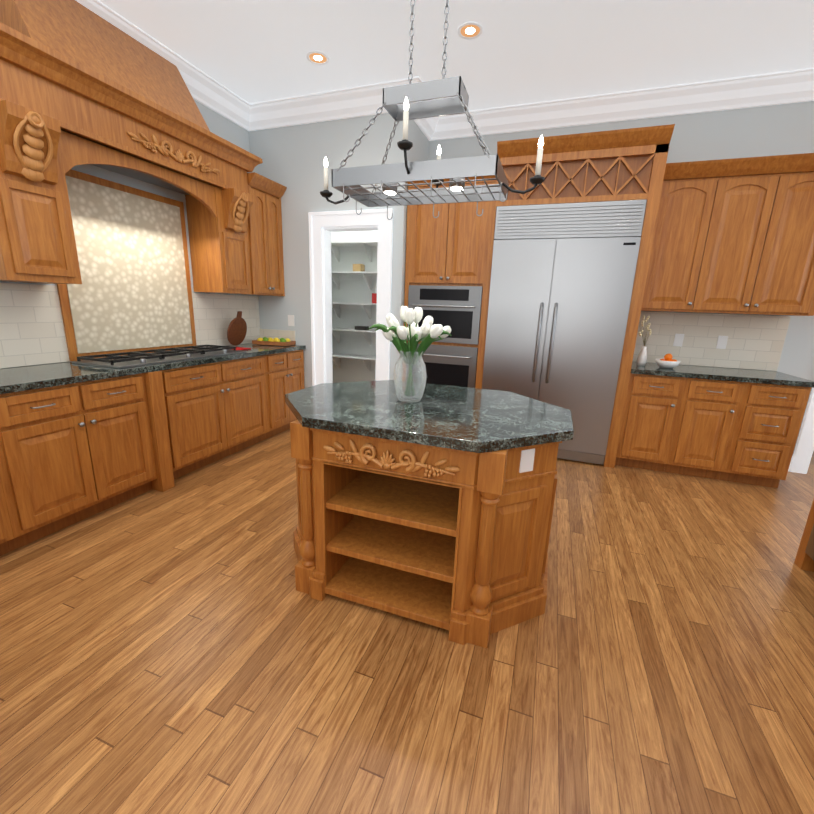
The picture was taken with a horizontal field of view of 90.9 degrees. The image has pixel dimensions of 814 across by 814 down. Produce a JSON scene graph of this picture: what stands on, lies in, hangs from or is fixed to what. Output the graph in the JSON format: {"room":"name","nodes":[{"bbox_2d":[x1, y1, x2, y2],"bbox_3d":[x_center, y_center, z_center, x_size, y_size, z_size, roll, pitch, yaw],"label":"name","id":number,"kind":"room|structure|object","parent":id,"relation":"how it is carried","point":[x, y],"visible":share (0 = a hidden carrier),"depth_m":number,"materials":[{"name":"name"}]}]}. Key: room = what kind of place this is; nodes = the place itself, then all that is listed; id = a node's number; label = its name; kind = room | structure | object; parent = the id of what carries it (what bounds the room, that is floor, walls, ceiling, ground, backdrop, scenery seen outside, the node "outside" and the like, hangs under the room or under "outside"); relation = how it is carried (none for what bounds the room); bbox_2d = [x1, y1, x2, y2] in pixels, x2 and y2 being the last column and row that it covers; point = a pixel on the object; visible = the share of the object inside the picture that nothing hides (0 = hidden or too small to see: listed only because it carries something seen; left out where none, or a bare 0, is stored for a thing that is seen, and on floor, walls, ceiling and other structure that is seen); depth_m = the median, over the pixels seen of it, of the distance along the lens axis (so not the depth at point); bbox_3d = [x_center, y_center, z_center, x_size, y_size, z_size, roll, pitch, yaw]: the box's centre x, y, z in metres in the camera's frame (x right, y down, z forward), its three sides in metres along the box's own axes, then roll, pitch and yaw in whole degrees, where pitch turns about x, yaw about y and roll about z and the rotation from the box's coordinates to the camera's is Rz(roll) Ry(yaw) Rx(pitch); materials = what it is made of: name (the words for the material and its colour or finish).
{"room":"kitchen","nodes":[
{"label":"kitchen","id":0,"kind":"room"},
{"bbox_2d":[0,100,257,368],"bbox_3d":[-2.843,-0.767,1.563,0.140,3.300,10.050,7,15,19],"label":"wall","id":1,"kind":"structure","parent":0,"point":[219,125],"depth_m":3.60,"materials":[{"name":"white paint"}]},
{"bbox_2d":[0,0,262,360],"bbox_3d":[-1.936,-1.534,2.952,0.494,2.316,2.160,7,15,19],"label":"range hood","id":2,"kind":"object","parent":1,"relation":"attached to","point":[80,84],"visible":1,"depth_m":2.80,"materials":[{"name":"brown wood"}]},
{"bbox_2d":[75,0,258,130],"bbox_3d":[-2.868,-2.080,0.551,0.165,0.165,7.750,7,15,19],"label":"crown molding","id":3,"kind":"structure","parent":1,"relation":"attached to","point":[204,89],"depth_m":3.41,"materials":[{"name":"white wood"}]},
{"bbox_2d":[249,113,412,387],"bbox_3d":[-0.845,-1.352,4.285,1.740,3.250,0.140,7,15,19],"label":"wall","id":4,"kind":"structure","parent":0,"point":[292,157],"depth_m":4.04,"materials":[{"name":"white paint"}]},
{"bbox_2d":[242,172,286,295],"bbox_3d":[-1.546,-1.711,4.109,0.445,1.085,0.492,7,15,19],"label":"upper cabinet","id":5,"kind":"object","parent":4,"relation":"attached to","point":[266,242],"visible":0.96,"depth_m":4.03,"materials":[{"name":"brown wood"}]},
{"bbox_2d":[288,315,294,325],"bbox_3d":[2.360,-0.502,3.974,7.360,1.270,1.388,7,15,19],"label":"switch plates","id":6,"kind":"object","parent":4,"relation":"attached to","point":[290,320],"visible":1,"depth_m":4.46,"materials":[{"name":"white plastic"}]},
{"bbox_2d":[251,76,426,129],"bbox_3d":[-0.682,-2.794,3.715,1.725,0.165,0.165,7,15,19],"label":"crown molding","id":7,"kind":"structure","parent":4,"relation":"attached to","point":[364,100],"depth_m":3.74,"materials":[{"name":"white wood"}]},
{"bbox_2d":[308,208,392,385],"bbox_3d":[-0.582,-0.844,4.290,0.916,2.280,0.174,7,15,19],"label":"door frame","id":8,"kind":"structure","parent":4,"relation":"attached to","point":[326,223],"depth_m":4.14,"materials":[{"name":"white wood"}]},
{"bbox_2d":[331,230,377,382],"bbox_3d":[-0.886,-1.375,4.374,1.600,3.250,0.010,7,15,19],"label":"wall","id":9,"kind":"structure","parent":0,"point":[353,291],"depth_m":4.30,"materials":[{"name":"white paint"}]},
{"bbox_2d":[331,241,377,370],"bbox_3d":[-0.517,-1.323,5.475,1.560,1.720,0.320,7,15,19],"label":"shelf unit","id":10,"kind":"object","parent":9,"relation":"attached to","point":[367,247],"visible":0.52,"depth_m":5.55,"materials":[{"name":"white wood"}]},
{"bbox_2d":[353,264,376,329],"bbox_3d":[-0.384,-1.458,5.372,0.705,0.859,0.120,7,15,19],"label":"pantry items","id":11,"kind":"object","parent":10,"relation":"on","point":[358,267],"visible":0.27,"depth_m":5.33,"materials":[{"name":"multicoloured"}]},
{"bbox_2d":[0,429,813,813],"bbox_3d":[2.762,1.290,1.044,13.200,0.060,12.000,7,15,19],"label":"floor","id":12,"kind":"structure","parent":0,"point":[182,647],"depth_m":1.57,"materials":[{"name":"brown wood"}]},
{"bbox_2d":[0,283,305,555],"bbox_3d":[-2.013,-0.135,2.988,0.643,1.440,3.546,7,15,19],"label":"base cabinets","id":13,"kind":"object","parent":12,"relation":"on","point":[84,437],"depth_m":2.68,"materials":[{"name":"brown wood"}]},
{"bbox_2d":[227,311,246,345],"bbox_3d":[-1.737,-0.804,4.111,0.104,0.353,0.260,7,15,19],"label":"cutting board","id":14,"kind":"object","parent":13,"relation":"on","point":[236,331],"visible":1,"depth_m":4.10,"materials":[{"name":"brown wood"}]},
{"bbox_2d":[232,347,250,349],"bbox_3d":[-1.650,-0.565,3.884,0.200,0.010,0.180,7,15,19],"label":"towel","id":15,"kind":"object","parent":13,"relation":"on","point":[239,348],"visible":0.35,"depth_m":3.87,"materials":[{"name":"red fabric"}]},
{"bbox_2d":[252,337,295,345],"bbox_3d":[-1.462,-0.725,4.410,0.400,0.070,0.220,5,14,12],"label":"fruit tray","id":16,"kind":"object","parent":13,"relation":"on","point":[274,341],"visible":1,"depth_m":4.33,"materials":[{"name":"brown wood"}]},
{"bbox_2d":[290,424,556,647],"bbox_3d":[0.068,0.439,2.166,1.390,0.867,0.990,7,15,19],"label":"kitchen island","id":17,"kind":"object","parent":12,"relation":"on","point":[434,506],"depth_m":1.78,"materials":[{"name":"brown wood"}]},
{"bbox_2d":[285,380,573,463],"bbox_3d":[0.083,-0.004,2.055,1.420,0.043,1.020,7,15,19],"label":"island countertop","id":18,"kind":"structure","parent":17,"relation":"on","point":[486,422],"depth_m":1.77,"materials":[{"name":"green stone"}]},
{"bbox_2d":[368,306,451,401],"bbox_3d":[0.007,-0.265,2.015,0.397,0.473,0.393,7,15,19],"label":"vase","id":19,"kind":"object","parent":18,"relation":"on","point":[428,332],"visible":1,"depth_m":1.98,"materials":[{"name":"clear glass"}]},
{"bbox_2d":[402,124,674,467],"bbox_3d":[1.058,-0.951,3.959,2.120,2.760,0.734,7,15,19],"label":"tall cabinet","id":20,"kind":"object","parent":12,"relation":"on","point":[537,293],"visible":0.67,"depth_m":3.56,"materials":[{"name":"brown wood"}]},
{"bbox_2d":[615,311,813,487],"bbox_3d":[2.646,-0.114,3.605,1.278,1.415,0.673,7,15,19],"label":"base cabinets","id":21,"kind":"object","parent":12,"relation":"on","point":[735,418],"depth_m":3.47,"materials":[{"name":"brown wood"}]},
{"bbox_2d":[637,316,651,365],"bbox_3d":[2.155,-0.615,3.699,0.155,0.453,0.117,7,15,19],"label":"bud vase","id":22,"kind":"object","parent":21,"relation":"on","point":[642,359],"visible":0.88,"depth_m":3.67,"materials":[{"name":"white ceramic"}]},
{"bbox_2d":[655,354,680,368],"bbox_3d":[2.337,-0.415,3.593,0.200,0.129,0.200,7,15,19],"label":"bowl","id":23,"kind":"object","parent":21,"relation":"on","point":[668,362],"visible":1,"depth_m":3.55,"materials":[{"name":"white ceramic"}]},
{"bbox_2d":[794,499,813,571],"bbox_3d":[2.470,0.596,1.831,0.650,0.885,0.695,7,15,19],"label":"base cabinet","id":24,"kind":"object","parent":12,"relation":"on","point":[804,559],"visible":1,"depth_m":2.23,"materials":[{"name":"brown wood"}]},
{"bbox_2d":[413,120,428,161],"bbox_3d":[0.046,-1.354,4.419,0.150,3.250,0.690,7,15,19],"label":"wall","id":25,"kind":"structure","parent":0,"point":[420,141],"depth_m":3.98,"materials":[{"name":"white paint"}]},
{"bbox_2d":[414,99,442,135],"bbox_3d":[0.171,-2.784,3.793,0.165,0.165,0.510,7,15,19],"label":"crown molding","id":26,"kind":"structure","parent":25,"relation":"attached to","point":[432,126],"depth_m":4.01,"materials":[{"name":"white wood"}]},
{"bbox_2d":[99,0,813,110],"bbox_3d":[2.875,-1.938,0.238,13.200,0.100,12.000,7,15,19],"label":"ceiling","id":27,"kind":"structure","parent":0,"point":[516,52],"depth_m":2.89,"materials":[{"name":"white paint"}]},
{"bbox_2d":[306,51,328,64],"bbox_3d":[-0.698,-2.733,3.139,0.176,0.006,0.176,7,15,19],"label":"recessed light","id":28,"kind":"object","parent":27,"relation":"in","point":[317,57],"visible":1,"depth_m":3.13,"materials":[{"name":"white metal"}]},
{"bbox_2d":[320,0,544,219],"bbox_3d":[0.091,-1.604,1.673,1.064,1.432,0.544,7,15,19],"label":"pot rack","id":29,"kind":"object","parent":27,"relation":"hanging from","point":[349,181],"visible":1,"depth_m":1.71,"materials":[{"name":"silver metal"}]},
{"bbox_2d":[457,22,482,39],"bbox_3d":[0.437,-2.602,2.772,0.176,0.006,0.176,7,15,19],"label":"recessed light","id":30,"kind":"object","parent":27,"relation":"in","point":[470,30],"visible":1,"depth_m":2.77,"materials":[{"name":"white metal"}]},
{"bbox_2d":[429,101,813,455],"bbox_3d":[5.037,-0.807,2.923,10.600,3.250,0.290,7,15,19],"label":"wall","id":31,"kind":"structure","parent":0,"point":[780,129],"depth_m":3.49,"materials":[{"name":"white paint"}]},
{"bbox_2d":[426,68,813,140],"bbox_3d":[5.119,-2.279,2.459,10.440,0.165,0.165,7,15,19],"label":"crown molding","id":32,"kind":"structure","parent":31,"relation":"attached to","point":[750,91],"depth_m":3.50,"materials":[{"name":"white wood"}]},
{"bbox_2d":[641,161,732,312],"bbox_3d":[2.373,-1.445,3.558,0.494,1.160,0.366,7,15,19],"label":"upper cabinet","id":33,"kind":"object","parent":31,"relation":"attached to","point":[692,199],"depth_m":3.37,"materials":[{"name":"brown wood"}]},
{"bbox_2d":[701,153,813,315],"bbox_3d":[2.912,-1.380,3.374,0.896,1.160,0.366,7,15,19],"label":"upper cabinet","id":34,"kind":"object","parent":31,"relation":"attached to","point":[734,236],"depth_m":3.20,"materials":[{"name":"brown wood"}]},
{"bbox_2d":[788,456,793,470],"bbox_3d":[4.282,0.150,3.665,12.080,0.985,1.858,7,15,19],"label":"baseboard","id":35,"kind":"structure","parent":31,"relation":"attached to","point":[792,458],"depth_m":3.76,"materials":[{"name":"white wood"}]},
{"bbox_2d":[790,387,813,473],"bbox_3d":[4.166,-0.707,3.319,1.080,2.805,0.198,7,15,19],"label":"door frame","id":36,"kind":"structure","parent":31,"relation":"attached to","point":[803,451],"depth_m":3.68,"materials":[{"name":"white wood"}]}
]}

